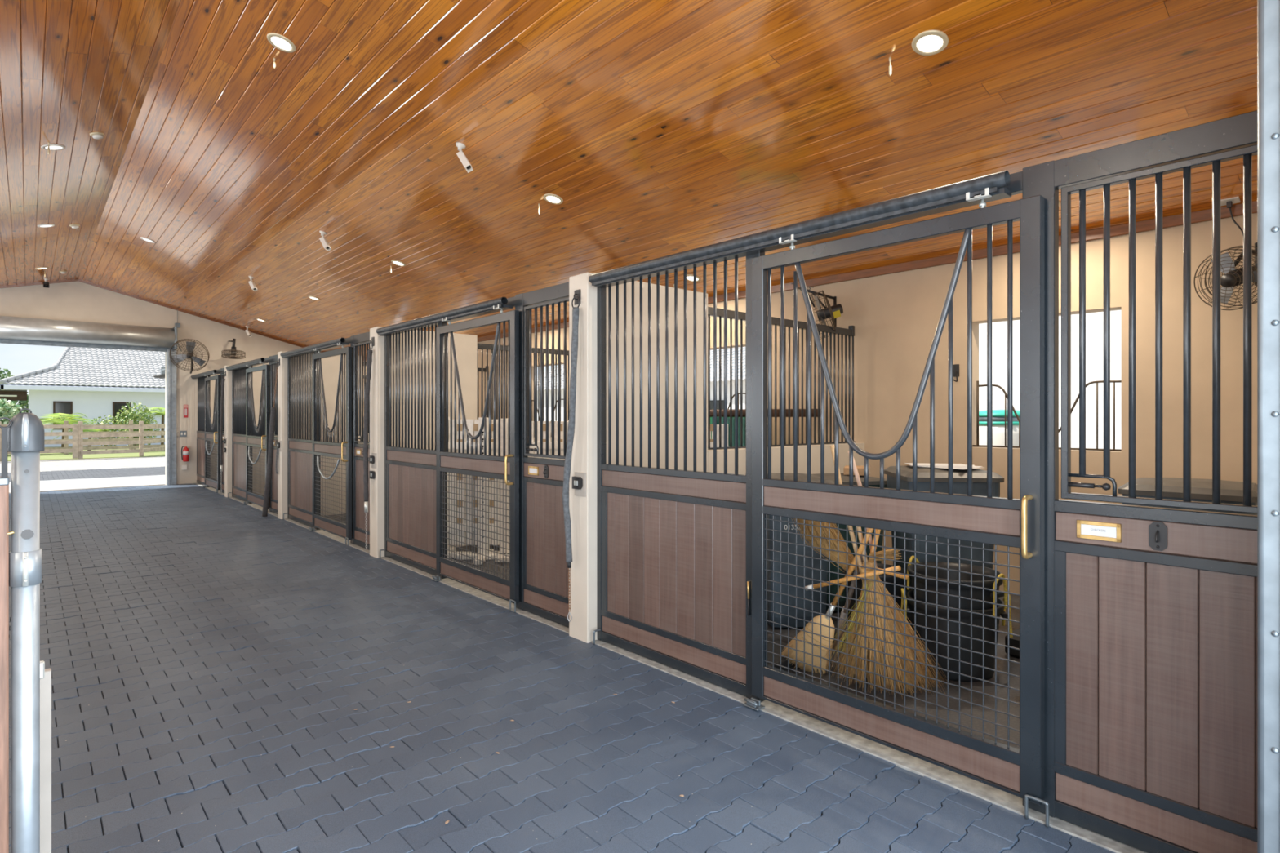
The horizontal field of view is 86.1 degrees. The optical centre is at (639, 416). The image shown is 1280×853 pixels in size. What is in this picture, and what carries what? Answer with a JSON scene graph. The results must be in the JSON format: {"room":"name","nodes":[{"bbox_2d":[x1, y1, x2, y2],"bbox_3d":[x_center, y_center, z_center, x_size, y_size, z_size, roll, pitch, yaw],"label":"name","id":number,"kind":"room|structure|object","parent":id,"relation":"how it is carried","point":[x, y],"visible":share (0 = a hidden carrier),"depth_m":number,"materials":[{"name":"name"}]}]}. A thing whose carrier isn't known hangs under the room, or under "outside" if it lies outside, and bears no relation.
{"room":"farm building","nodes":[
{"label":"farm building","id":0,"kind":"room"},
{"bbox_2d":[0,456,164,472],"bbox_3d":[-8.815,1.723,32.362,150.000,0.270,180.000,0,0,-42],"label":"gravel","id":1,"kind":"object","parent":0,"point":[157,461],"depth_m":23.03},
{"bbox_2d":[537,346,745,421],"bbox_3d":[3.761,-1.022,29.924,6.500,5.160,26.400,0,0,-42],"label":"house","id":2,"kind":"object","parent":1,"relation":"on","point":[744,349],"visible":0.09,"depth_m":28.05,"materials":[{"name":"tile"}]},
{"bbox_2d":[978,409,1019,446],"bbox_3d":[4.476,0.733,8.496,0.680,1.650,0.680,0,0,-42],"label":"storage bin","id":3,"kind":"object","parent":1,"relation":"on","point":[998,415],"visible":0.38,"depth_m":8.23,"materials":[{"name":"white plastic"}]},
{"bbox_2d":[0,466,164,482],"bbox_3d":[-16.945,1.578,17.221,9.694,0.040,3.764,0,0,-42],"label":"apron","id":4,"kind":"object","parent":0,"point":[148,471],"visible":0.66,"depth_m":18.80,"materials":[{"name":"grey concrete"}]},
{"bbox_2d":[0,445,164,462],"bbox_3d":[-36.544,1.586,63.373,150.000,0.045,76.800,0,0,-42],"label":"lawn","id":5,"kind":"structure","parent":0,"point":[43,456],"depth_m":27.40,"materials":[{"name":"green plant"}]},
{"bbox_2d":[0,398,23,424],"bbox_3d":[-26.156,0.363,27.848,1.965,2.400,1.410,0,0,-42],"label":"shrub","id":6,"kind":"object","parent":5,"relation":"on","point":[13,411],"visible":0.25,"depth_m":27.93,"materials":[{"name":"green plant"}]},
{"bbox_2d":[0,389,26,417],"bbox_3d":[-35.698,0.098,33.007,9.180,2.920,3.200,0,0,-42],"label":"pergola","id":7,"kind":"object","parent":5,"relation":"on","point":[9,394],"visible":0.68,"depth_m":34.66,"materials":[{"name":"brown wood"}]},
{"bbox_2d":[0,368,28,414],"bbox_3d":[-41.782,-0.880,43.100,6.075,4.893,4.958,0,0,-42],"label":"tree","id":8,"kind":"object","parent":5,"relation":"on","point":[23,403],"visible":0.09,"depth_m":44.03,"materials":[{"name":"green plant"}]},
{"bbox_2d":[40,413,96,447],"bbox_3d":[-24.871,0.692,29.450,2.836,1.736,2.886,0,0,-21],"label":"palm","id":9,"kind":"object","parent":5,"relation":"on","point":[50,420],"visible":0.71,"depth_m":29.11,"materials":[{"name":"green plant"}]},
{"bbox_2d":[0,346,164,447],"bbox_3d":[-25.503,-2.582,46.830,26.694,8.280,12.199,0,0,-42],"label":"house","id":10,"kind":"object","parent":5,"relation":"on","point":[93,383],"visible":0.17,"depth_m":36.94,"materials":[{"name":"white paint"}]},
{"bbox_2d":[53,428,111,450],"bbox_3d":[-24.483,0.959,30.404,1.976,1.204,1.930,0,0,-7],"label":"palm","id":11,"kind":"object","parent":5,"relation":"on","point":[85,430],"visible":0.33,"depth_m":30.15,"materials":[{"name":"green plant"}]},
{"bbox_2d":[44,420,164,454],"bbox_3d":[-23.225,0.863,29.365,0.388,1.390,12.688,0,0,44],"label":"rail fence","id":12,"kind":"object","parent":5,"relation":"on","point":[131,422],"visible":0.33,"depth_m":29.54,"materials":[{"name":"brown wood"}]},
{"bbox_2d":[90,414,120,446],"bbox_3d":[-24.377,0.730,31.315,1.427,1.666,1.011,0,0,-42],"label":"shrub","id":13,"kind":"object","parent":5,"relation":"on","point":[103,421],"visible":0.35,"depth_m":31.27,"materials":[{"name":"green plant"}]},
{"bbox_2d":[78,421,164,458],"bbox_3d":[-20.055,0.863,27.304,0.964,1.390,4.028,0,0,11],"label":"rail fence","id":14,"kind":"object","parent":5,"relation":"on","point":[140,434],"visible":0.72,"depth_m":26.41,"materials":[{"name":"brown wood"}]},
{"bbox_2d":[1,423,78,458],"bbox_3d":[-21.628,0.898,24.728,2.080,1.280,0.090,0,0,-42],"label":"gate","id":15,"kind":"object","parent":14,"relation":"attached to","point":[74,433],"visible":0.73,"depth_m":25.13,"materials":[{"name":"brown wood"}]},
{"bbox_2d":[114,401,153,445],"bbox_3d":[-23.096,0.427,31.263,1.484,2.271,1.070,0,0,-42],"label":"shrub","id":16,"kind":"object","parent":5,"relation":"on","point":[139,417],"visible":0.48,"depth_m":31.17,"materials":[{"name":"green plant"}]},
{"bbox_2d":[137,407,164,444],"bbox_3d":[-22.730,0.535,32.365,2.087,2.049,2.391,0,0,-20],"label":"palm","id":17,"kind":"object","parent":5,"relation":"on","point":[161,409],"visible":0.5,"depth_m":32.30,"materials":[{"name":"green plant"}]},
{"bbox_2d":[8,475,164,493],"bbox_3d":[-12.280,1.608,16.734,20.000,0.100,3.080,0,0,-42],"label":"ground slab","id":18,"kind":"structure","parent":0,"point":[47,486],"depth_m":16.17,"materials":[{"name":"concrete"}]},
{"bbox_2d":[0,281,302,484],"bbox_3d":[-12.268,-0.642,14.545,12.300,4.600,0.200,0,0,-42],"label":"wall","id":19,"kind":"structure","parent":0,"point":[77,301],"depth_m":15.81,"materials":[{"name":"beige paint"}]},
{"bbox_2d":[0,315,177,485],"bbox_3d":[-11.853,-0.237,14.467,3.505,3.610,0.470,0,0,-42],"label":"roller door","id":20,"kind":"structure","parent":19,"relation":"in","point":[13,330],"depth_m":14.72,"materials":[{"name":"metal"}]},
{"bbox_2d":[0,279,322,352],"bbox_3d":[-11.998,-2.220,14.632,11.200,1.445,0.030,0,0,-42],"label":"trim","id":21,"kind":"structure","parent":19,"relation":"attached to","point":[72,280],"depth_m":15.39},
{"bbox_2d":[181,445,190,462],"bbox_3d":[-10.514,0.856,15.851,0.124,0.365,0.142,0,0,5],"label":"fire extinguisher","id":22,"kind":"object","parent":19,"relation":"attached to","point":[185,457],"visible":1,"depth_m":15.81,"materials":[{"name":"red paint"}]},
{"bbox_2d":[169,338,209,373],"bbox_3d":[-10.264,-1.378,15.533,0.796,0.751,0.661,0,0,25],"label":"wall fan","id":23,"kind":"object","parent":19,"relation":"attached to","point":[190,346],"visible":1,"depth_m":15.47,"materials":[{"name":"grey metal"}]},
{"bbox_2d":[221,338,245,359],"bbox_3d":[-9.606,-1.613,16.245,0.491,0.466,0.692,0,0,-14],"label":"fan","id":24,"kind":"object","parent":19,"relation":"attached to","point":[233,350],"visible":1,"depth_m":16.13,"materials":[{"name":"black metal"}]},
{"bbox_2d":[224,364,275,497],"bbox_3d":[-6.702,0.290,14.527,3.626,2.575,0.220,0,0,-42],"label":"wall partition","id":25,"kind":"structure","parent":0,"point":[257,375],"depth_m":13.32,"materials":[{"name":"beige paint"}]},
{"bbox_2d":[219,371,226,491],"bbox_3d":[-8.088,0.292,13.280,0.111,2.363,0.098,0,0,-29],"label":"tie","id":26,"kind":"object","parent":25,"relation":"attached to","point":[223,380],"visible":1,"depth_m":13.26,"materials":[{"name":"black"}]},
{"bbox_2d":[277,351,368,519],"bbox_3d":[-4.162,0.290,11.686,3.626,2.575,0.220,0,0,-42],"label":"wall partition","id":27,"kind":"structure","parent":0,"point":[331,365],"depth_m":10.80,"materials":[{"name":"beige paint"}]},
{"bbox_2d":[262,358,279,516],"bbox_3d":[-5.648,0.322,10.484,0.336,2.422,0.100,0,0,17],"label":"tie","id":28,"kind":"object","parent":27,"relation":"attached to","point":[273,413],"visible":1,"depth_m":10.46,"materials":[{"name":"black"}]},
{"bbox_2d":[363,361,488,433],"bbox_3d":[-3.715,-0.341,12.083,2.370,1.222,0.051,0,0,-42],"label":"grille","id":29,"kind":"object","parent":27,"relation":"in","point":[479,369],"visible":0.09,"depth_m":12.76,"materials":[{"name":"grey metal"}]},
{"bbox_2d":[369,326,559,558],"bbox_3d":[-1.623,0.290,8.846,3.626,2.575,0.220,0,0,-42],"label":"wall partition","id":30,"kind":"structure","parent":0,"point":[466,345],"depth_m":7.71,"materials":[{"name":"beige paint"}]},
{"bbox_2d":[363,337,374,549],"bbox_3d":[-3.009,0.292,7.600,0.111,2.363,0.098,0,0,-29],"label":"tie","id":31,"kind":"object","parent":30,"relation":"attached to","point":[370,351],"visible":1,"depth_m":7.58,"materials":[{"name":"black"}]},
{"bbox_2d":[369,453,376,479],"bbox_3d":[-2.964,0.545,7.601,0.034,0.285,0.125,0,0,-42],"label":"switch box","id":32,"kind":"object","parent":30,"relation":"attached to","point":[373,457],"visible":1,"depth_m":7.59,"materials":[{"name":"black"}]},
{"bbox_2d":[477,343,507,419],"bbox_3d":[-1.865,-0.440,8.626,0.415,0.939,0.051,0,0,-42],"label":"grille","id":33,"kind":"object","parent":30,"relation":"in","point":[485,346],"depth_m":8.62,"materials":[{"name":"grey metal"}]},
{"bbox_2d":[531,347,568,437],"bbox_3d":[-1.216,-0.321,9.206,0.592,1.176,0.051,0,0,-42],"label":"grille","id":34,"kind":"object","parent":30,"relation":"in","point":[532,348],"depth_m":9.18,"materials":[{"name":"grey metal"}]},
{"bbox_2d":[8,483,1115,852],"bbox_3d":[-4.281,1.617,8.464,8.100,0.122,19.554,0,0,-42],"label":"floor","id":35,"kind":"structure","parent":0,"point":[572,772],"depth_m":3.45,"materials":[{"name":"rubber"}]},
{"bbox_2d":[7,408,44,852],"bbox_3d":[-1.269,0.780,1.414,0.059,1.596,0.059,0,0,-9],"label":"gate post","id":36,"kind":"object","parent":35,"relation":"on","point":[25,435],"visible":0.99,"depth_m":1.40,"materials":[{"name":"silver metal"}]},
{"bbox_2d":[0,475,8,852],"bbox_3d":[-1.694,0.815,1.034,1.092,1.386,0.044,0,0,-42],"label":"wooden gate","id":37,"kind":"object","parent":36,"relation":"attached to","point":[4,482],"visible":1,"depth_m":1.38,"materials":[{"name":"brown wood"}]},
{"bbox_2d":[0,417,13,534],"bbox_3d":[-1.280,0.120,1.383,0.026,0.239,0.006,0,0,-42],"label":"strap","id":38,"kind":"object","parent":36,"relation":"hanging from","point":[4,429],"visible":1,"depth_m":1.38,"materials":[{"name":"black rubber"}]},
{"bbox_2d":[40,660,51,852],"bbox_3d":[-1.405,1.065,1.612,0.030,0.985,0.028,0,0,-42],"label":"post","id":39,"kind":"object","parent":35,"relation":"on","point":[45,674],"visible":0.58,"depth_m":1.61,"materials":[{"name":"metal"}]},
{"bbox_2d":[447,416,507,562],"bbox_3d":[-1.963,0.778,7.585,1.010,1.560,0.600,0,0,0],"label":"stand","id":40,"kind":"object","parent":35,"relation":"on","point":[473,424],"visible":0.19,"depth_m":7.57,"materials":[{"name":"beige metal"}]},
{"bbox_2d":[455,417,510,564],"bbox_3d":[-1.706,0.783,7.489,0.474,1.550,0.474,0,0,-45],"label":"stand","id":41,"kind":"object","parent":35,"relation":"on","point":[480,420],"visible":0.48,"depth_m":7.44,"materials":[{"name":"beige"}]},
{"bbox_2d":[489,420,568,562],"bbox_3d":[-1.211,0.788,7.614,1.010,1.540,0.600,0,0,0],"label":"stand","id":42,"kind":"object","parent":35,"relation":"on","point":[532,422],"visible":0.13,"depth_m":7.59,"materials":[{"name":"beige"}]},
{"bbox_2d":[194,483,1146,852],"bbox_3d":[-3.977,1.605,8.933,0.180,0.106,19.220,0,0,-42],"label":"kerb","id":43,"kind":"object","parent":35,"relation":"on","point":[999,797],"visible":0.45,"depth_m":3.29,"materials":[{"name":"concrete"}]},
{"bbox_2d":[191,368,224,493],"bbox_3d":[-9.277,0.279,14.762,0.164,2.542,3.616,0,0,-42],"label":"stall front","id":44,"kind":"object","parent":43,"relation":"on","point":[201,378],"visible":0.53,"depth_m":15.57,"materials":[{"name":"grey metal"}]},
{"bbox_2d":[204,373,220,489],"bbox_3d":[-9.098,0.289,14.509,0.111,2.412,1.410,0,0,-42],"label":"door","id":45,"kind":"structure","parent":44,"relation":"hanging from","point":[211,430],"depth_m":14.46,"materials":[{"name":"grey metal"}]},
{"bbox_2d":[226,354,277,514],"bbox_3d":[-6.737,0.279,11.922,0.164,2.542,3.616,0,0,-42],"label":"stall front","id":46,"kind":"object","parent":43,"relation":"on","point":[238,371],"visible":0.61,"depth_m":12.66,"materials":[{"name":"grey metal"}]},
{"bbox_2d":[245,361,269,508],"bbox_3d":[-6.559,0.289,11.668,0.111,2.412,1.410,0,0,-42],"label":"door","id":47,"kind":"structure","parent":46,"relation":"hanging from","point":[257,436],"depth_m":11.64,"materials":[{"name":"grey metal"}]},
{"bbox_2d":[280,331,369,550],"bbox_3d":[-4.198,0.279,9.082,0.164,2.542,3.616,0,0,-42],"label":"stall front","id":48,"kind":"object","parent":43,"relation":"on","point":[299,449],"visible":0.66,"depth_m":9.53,"materials":[{"name":"grey metal"}]},
{"bbox_2d":[311,342,351,539],"bbox_3d":[-4.019,0.289,8.828,0.111,2.412,1.410,0,0,-42],"label":"door","id":49,"kind":"structure","parent":48,"relation":"hanging from","point":[343,450],"depth_m":8.78,"materials":[{"name":"grey metal"}]},
{"bbox_2d":[376,281,568,627],"bbox_3d":[-1.658,0.279,6.241,0.164,2.542,3.616,0,0,-42],"label":"stall front","id":50,"kind":"object","parent":43,"relation":"on","point":[410,473],"visible":0.84,"depth_m":6.30,"materials":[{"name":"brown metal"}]},
{"bbox_2d":[435,304,519,603],"bbox_3d":[-1.480,0.289,5.988,0.111,2.412,1.410,0,0,-42],"label":"door","id":51,"kind":"structure","parent":50,"relation":"hanging from","point":[505,468],"depth_m":5.89,"materials":[{"name":"grey metal"}]},
{"bbox_2d":[588,110,1257,852],"bbox_3d":[0.881,0.279,3.401,0.164,2.542,3.616,0,0,-42],"label":"stall front","id":52,"kind":"object","parent":43,"relation":"on","point":[1151,612],"visible":0.98,"depth_m":2.54,"materials":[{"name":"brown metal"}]},
{"bbox_2d":[751,187,1044,805],"bbox_3d":[1.060,0.289,3.148,0.111,2.412,1.410,0,0,-42],"label":"door","id":53,"kind":"structure","parent":52,"relation":"hanging from","point":[1009,522],"depth_m":3.01,"materials":[{"name":"grey metal"}]},
{"bbox_2d":[710,423,728,447],"bbox_3d":[0.475,0.808,7.619,1.010,1.500,0.600,0,0,0],"label":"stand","id":54,"kind":"object","parent":35,"relation":"on","point":[711,424],"visible":0.04,"depth_m":7.59,"materials":[{"name":"beige"}]},
{"bbox_2d":[711,416,745,446],"bbox_3d":[1.109,0.768,7.405,0.600,1.580,1.010,0,0,-30],"label":"bin","id":55,"kind":"object","parent":35,"relation":"on","point":[717,417],"visible":0.02,"depth_m":7.52,"materials":[{"name":"green plastic"}]},
{"bbox_2d":[710,408,820,417],"bbox_3d":[0.541,-0.042,8.097,3.185,0.090,0.090,0,0,26],"label":"pole","id":56,"kind":"object","parent":55,"relation":"on","point":[711,410],"visible":0.03,"depth_m":7.60,"materials":[{"name":"black metal"}]},
{"bbox_2d":[742,697,764,711],"bbox_3d":[0.610,1.530,3.664,0.065,0.041,0.100,0,0,-42],"label":"floor guide","id":57,"kind":"object","parent":35,"relation":"on","point":[754,704],"visible":1,"depth_m":3.65,"materials":[{"name":"silver metal"}]},
{"bbox_2d":[767,637,794,670],"bbox_3d":[0.745,1.528,4.455,0.450,0.060,0.550,0,0,-42],"label":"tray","id":58,"kind":"object","parent":35,"relation":"on","point":[770,646],"visible":0.08,"depth_m":4.29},
{"bbox_2d":[767,473,834,627],"bbox_3d":[1.146,0.998,5.245,0.535,1.120,0.666,0,0,-4],"label":"bin","id":59,"kind":"object","parent":35,"relation":"on","point":[801,477],"visible":0.44,"depth_m":4.98,"materials":[{"name":"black plastic"}]},
{"bbox_2d":[779,528,873,674],"bbox_3d":[1.156,1.047,3.986,0.233,1.112,0.811,0,0,-29],"label":"broom","id":60,"kind":"object","parent":35,"relation":"on","point":[824,620],"visible":0.67,"depth_m":4.08,"materials":[{"name":"plant"}]},
{"bbox_2d":[813,531,870,674],"bbox_3d":[1.206,1.009,3.986,0.380,1.073,0.531,0,0,5],"label":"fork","id":61,"kind":"object","parent":35,"relation":"on","point":[843,614],"visible":0.18,"depth_m":4.08,"materials":[{"name":"black wood"}]},
{"bbox_2d":[833,606,846,649],"bbox_3d":[1.212,1.279,4.137,0.040,0.295,0.168,0,0,-6],"label":"socket","id":62,"kind":"object","parent":61,"relation":"attached to","point":[843,614],"depth_m":4.11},
{"bbox_2d":[792,518,908,579],"bbox_3d":[1.157,0.647,3.929,0.691,0.526,0.218,0,0,34],"label":"straw broom","id":63,"kind":"object","parent":61,"relation":"on","point":[808,529],"visible":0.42,"depth_m":3.92,"materials":[{"name":"beige wicker"}]},
{"bbox_2d":[813,473,887,610],"bbox_3d":[1.640,1.018,5.718,0.621,1.080,0.707,0,0,-17],"label":"bin","id":64,"kind":"object","parent":35,"relation":"on","point":[873,482],"visible":0.07,"depth_m":5.42,"materials":[{"name":"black plastic"}]},
{"bbox_2d":[843,465,870,475],"bbox_3d":[1.798,0.444,5.671,0.201,0.060,0.280,0,0,20],"label":"cardboard box","id":65,"kind":"object","parent":64,"relation":"on","point":[860,469],"visible":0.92,"depth_m":5.56,"materials":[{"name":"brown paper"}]},
{"bbox_2d":[841,562,906,643],"bbox_3d":[1.592,1.298,4.670,0.420,0.520,0.420,0,0,-42],"label":"tub","id":66,"kind":"object","parent":35,"relation":"on","point":[889,579],"visible":0.21,"depth_m":4.54,"materials":[{"name":"black plastic"}]},
{"bbox_2d":[822,526,946,698],"bbox_3d":[1.435,0.994,3.971,0.737,1.116,0.579,0,0,-13],"label":"straw broom","id":67,"kind":"object","parent":35,"relation":"on","point":[889,612],"depth_m":3.81,"materials":[{"name":"yellow"}]},
{"bbox_2d":[830,444,862,573],"bbox_3d":[1.141,0.508,3.775,0.184,0.705,0.031,0,0,26],"label":"handle","id":68,"kind":"object","parent":67,"relation":"on","point":[832,447],"visible":0.42,"depth_m":3.75,"materials":[{"name":"brown wood"}]},
{"bbox_2d":[804,548,901,591],"bbox_3d":[1.176,0.847,3.771,0.560,0.301,0.101,0,0,44],"label":"broom","id":69,"kind":"object","parent":67,"relation":"on","point":[890,551],"visible":0.8,"depth_m":3.67,"materials":[{"name":"wood"}]},
{"bbox_2d":[848,451,879,577],"bbox_3d":[1.237,0.563,3.749,0.222,0.756,0.046,0,0,-23],"label":"handle","id":70,"kind":"object","parent":67,"relation":"on","point":[855,468],"visible":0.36,"depth_m":3.71,"materials":[{"name":"beige wood"}]},
{"bbox_2d":[884,465,1004,638],"bbox_3d":[2.163,0.958,4.967,0.642,1.200,0.769,0,0,6],"label":"bin","id":71,"kind":"object","parent":35,"relation":"on","point":[941,475],"visible":0.16,"depth_m":4.64,"materials":[{"name":"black plastic"}]},
{"bbox_2d":[904,462,982,469],"bbox_3d":[2.180,0.351,4.866,0.497,0.008,0.510,0,0,13],"label":"paper stack","id":72,"kind":"object","parent":71,"relation":"on","point":[956,466],"visible":0.8,"depth_m":4.87,"materials":[{"name":"white paper"}]},
{"bbox_2d":[900,587,1013,682],"bbox_3d":[1.943,1.316,4.233,0.549,0.483,0.549,0,0,-29],"label":"tub","id":73,"kind":"object","parent":35,"relation":"on","point":[965,617],"visible":0.52,"depth_m":4.03,"materials":[{"name":"black plastic"}]},
{"bbox_2d":[906,555,1007,616],"bbox_3d":[1.943,1.151,4.233,0.541,0.483,0.541,0,0,19],"label":"tub","id":74,"kind":"object","parent":73,"relation":"on","point":[965,578],"visible":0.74,"depth_m":4.08,"materials":[{"name":"black plastic"}]},
{"bbox_2d":[1004,628,1019,657],"bbox_3d":[3.078,1.488,4.697,1.350,0.140,0.600,0,0,-42],"label":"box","id":75,"kind":"object","parent":35,"relation":"on","point":[1015,641],"visible":0.14,"depth_m":4.43,"materials":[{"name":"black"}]},
{"bbox_2d":[1024,794,1048,827],"bbox_3d":[1.523,1.510,2.630,0.013,0.095,0.086,0,0,-42],"label":"door stop","id":76,"kind":"object","parent":35,"relation":"on","point":[1027,797],"visible":1,"depth_m":2.63,"materials":[{"name":"silver metal"}]},
{"bbox_2d":[1117,477,1257,515],"bbox_3d":[3.325,0.968,4.130,0.642,1.180,0.769,0,0,43],"label":"bin","id":77,"kind":"object","parent":35,"relation":"on","point":[1231,491],"visible":0.19,"depth_m":3.90,"materials":[{"name":"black plastic"}]},
{"bbox_2d":[0,0,1257,357],"bbox_3d":[-5.686,-2.204,7.572,11.811,1.476,18.968,0,0,-42],"label":"ceiling","id":78,"kind":"structure","parent":0,"point":[1102,73],"depth_m":5.51,"materials":[{"name":"brown wood"}]},
{"bbox_2d":[40,143,65,150],"bbox_3d":[-6.063,-2.788,7.081,0.196,0.060,0.200,0,0,-42],"label":"recessed light","id":79,"kind":"object","parent":78,"relation":"in","point":[52,147],"visible":0.94,"depth_m":7.07,"materials":[{"name":"white plastic"}]},
{"bbox_2d":[89,132,104,139],"bbox_3d":[-5.507,-2.853,6.948,0.123,0.066,0.124,0,0,-42],"label":"smoke detector","id":80,"kind":"object","parent":78,"relation":"attached to","point":[98,135],"visible":1,"depth_m":6.92,"materials":[{"name":"beige plastic"}]},
{"bbox_2d":[266,32,296,52],"bbox_3d":[-2.673,-2.789,5.108,0.196,0.060,0.200,0,0,-42],"label":"recessed light","id":81,"kind":"object","parent":78,"relation":"in","point":[279,42],"visible":1,"depth_m":5.10,"materials":[{"name":"beige"}]},
{"bbox_2d":[319,231,331,251],"bbox_3d":[-4.121,-2.301,8.961,0.177,0.263,0.104,0,0,25],"label":"security camera","id":82,"kind":"object","parent":78,"relation":"attached to","point":[324,242],"visible":1,"depth_m":8.93,"materials":[{"name":"white plastic"}]},
{"bbox_2d":[455,142,473,173],"bbox_3d":[-1.562,-2.304,6.084,0.177,0.263,0.104,0,0,25],"label":"security camera","id":83,"kind":"object","parent":78,"relation":"attached to","point":[460,154],"visible":1,"depth_m":6.05,"materials":[{"name":"white plastic"}]},
{"bbox_2d":[543,193,563,204],"bbox_3d":[-0.862,-2.167,6.815,0.196,0.060,0.200,0,0,-42],"label":"recessed light","id":84,"kind":"object","parent":78,"relation":"in","point":[549,197],"visible":1,"depth_m":6.80,"materials":[{"name":"beige glass"}]},
{"bbox_2d":[911,30,948,55],"bbox_3d":[1.681,-2.167,3.971,0.196,0.060,0.200,0,0,-42],"label":"recessed light","id":85,"kind":"object","parent":78,"relation":"in","point":[929,42],"visible":1,"depth_m":3.96,"materials":[{"name":"beige"}]},
{"bbox_2d":[1220,196,1243,235],"bbox_3d":[4.184,-1.337,4.835,0.192,0.432,0.160,0,0,-42],"label":"outlet","id":86,"kind":"object","parent":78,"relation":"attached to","point":[1228,202],"visible":0.74,"depth_m":4.88,"materials":[{"name":"white plastic"}]},
{"bbox_2d":[568,272,864,643],"bbox_3d":[0.917,0.290,6.006,3.626,2.575,0.220,0,0,-42],"label":"wall partition","id":87,"kind":"structure","parent":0,"point":[583,510],"depth_m":5.01,"materials":[{"name":"beige paint"}]},
{"bbox_2d":[562,288,580,622],"bbox_3d":[-0.472,0.271,4.757,0.119,2.321,0.100,0,0,-29],"label":"tie","id":88,"kind":"object","parent":87,"relation":"attached to","point":[571,432],"visible":1,"depth_m":4.73,"materials":[{"name":"black"}]},
{"bbox_2d":[572,471,586,497],"bbox_3d":[-0.425,0.470,4.761,0.034,0.165,0.125,0,0,-42],"label":"switch box","id":89,"kind":"object","parent":87,"relation":"attached to","point":[579,481],"visible":1,"depth_m":4.75,"materials":[{"name":"black"}]},
{"bbox_2d":[707,306,746,449],"bbox_3d":[0.725,-0.319,5.831,0.482,1.178,0.051,0,0,-42],"label":"grille","id":90,"kind":"object","parent":87,"relation":"in","point":[720,312],"depth_m":5.86,"materials":[{"name":"grey metal"}]},
{"bbox_2d":[767,315,780,446],"bbox_3d":[1.203,-0.319,6.258,0.181,1.178,0.051,0,0,-42],"label":"grille","id":91,"kind":"object","parent":87,"relation":"in","point":[775,322],"depth_m":6.29,"materials":[{"name":"grey metal"}]},
{"bbox_2d":[784,319,793,445],"bbox_3d":[1.373,-0.320,6.411,0.127,1.175,0.051,0,0,-42],"label":"grille","id":92,"kind":"object","parent":87,"relation":"in","point":[788,323],"depth_m":6.43,"materials":[{"name":"grey metal"}]},
{"bbox_2d":[797,320,806,445],"bbox_3d":[1.528,-0.319,6.549,0.132,1.177,0.051,0,0,-42],"label":"grille","id":93,"kind":"object","parent":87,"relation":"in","point":[801,325],"depth_m":6.57,"materials":[{"name":"grey metal"}]},
{"bbox_2d":[810,327,820,444],"bbox_3d":[1.695,-0.296,6.698,0.152,1.131,0.051,0,0,-42],"label":"grille","id":94,"kind":"object","parent":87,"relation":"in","point":[819,442],"depth_m":6.71,"materials":[{"name":"grey metal"}]},
{"bbox_2d":[824,383,834,444],"bbox_3d":[1.874,-0.028,6.859,0.160,0.595,0.051,0,0,-42],"label":"grille","id":95,"kind":"object","parent":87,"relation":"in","point":[830,402],"depth_m":6.89,"materials":[{"name":"grey metal"}]},
{"bbox_2d":[816,324,855,442],"bbox_3d":[1.970,-0.342,6.944,0.699,1.210,0.051,0,0,-42],"label":"grille","id":96,"kind":"object","parent":87,"relation":"in","point":[849,332],"depth_m":7.03,"materials":[{"name":"grey metal"}]},
{"bbox_2d":[806,288,843,337],"bbox_3d":[1.897,-1.065,7.070,0.378,0.542,0.552,0,0,8],"label":"fan","id":97,"kind":"object","parent":96,"relation":"attached to","point":[833,312],"visible":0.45,"depth_m":6.99,"materials":[{"name":"black metal"}]},
{"bbox_2d":[363,213,1257,594],"bbox_3d":[-1.432,0.019,11.504,0.200,3.277,18.780,0,0,-42],"label":"wall","id":98,"kind":"structure","parent":0,"point":[895,317],"depth_m":6.19,"materials":[{"name":"paint"}]},
{"bbox_2d":[363,200,1257,360],"bbox_3d":[-1.518,-1.487,11.427,0.030,0.085,18.780,0,0,-42],"label":"trim","id":99,"kind":"structure","parent":98,"relation":"attached to","point":[1237,210],"depth_m":6.40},
{"bbox_2d":[953,364,959,382],"bbox_3d":[2.946,-0.409,6.414,0.058,0.167,0.075,0,0,-42],"label":"wall outlet","id":100,"kind":"object","parent":98,"relation":"attached to","point":[956,366],"visible":0.84,"depth_m":6.41,"materials":[{"name":"black plastic"}]},
{"bbox_2d":[972,380,1121,451],"bbox_3d":[3.482,-0.027,5.933,0.021,0.610,1.167,0,0,-42],"label":"gate","id":101,"kind":"object","parent":98,"relation":"attached to","point":[977,445],"visible":0.51,"depth_m":6.06,"materials":[{"name":"grey metal"}]},
{"bbox_2d":[978,310,1121,448],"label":"window","id":102,"kind":"structure","parent":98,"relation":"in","point":[1094,321],"depth_m":10.05,"materials":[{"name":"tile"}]},
{"bbox_2d":[1193,242,1257,310],"bbox_3d":[4.176,-0.982,4.742,0.474,0.501,0.416,0,0,-26],"label":"fan","id":103,"kind":"object","parent":98,"relation":"attached to","point":[1232,277],"visible":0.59,"depth_m":4.71,"materials":[{"name":"black metal"}]},
{"bbox_3d":[0.373,-0.642,0.408,12.300,4.600,0.170,0,0,-42],"label":"wall","id":104,"kind":"structure","parent":0,"visible":0},
{"bbox_2d":[1257,0,1279,852],"bbox_3d":[1.724,-0.037,1.810,0.216,3.210,0.120,0,0,-42],"label":"guide","id":105,"kind":"object","parent":104,"relation":"attached to","point":[1268,11],"visible":1,"depth_m":1.77,"materials":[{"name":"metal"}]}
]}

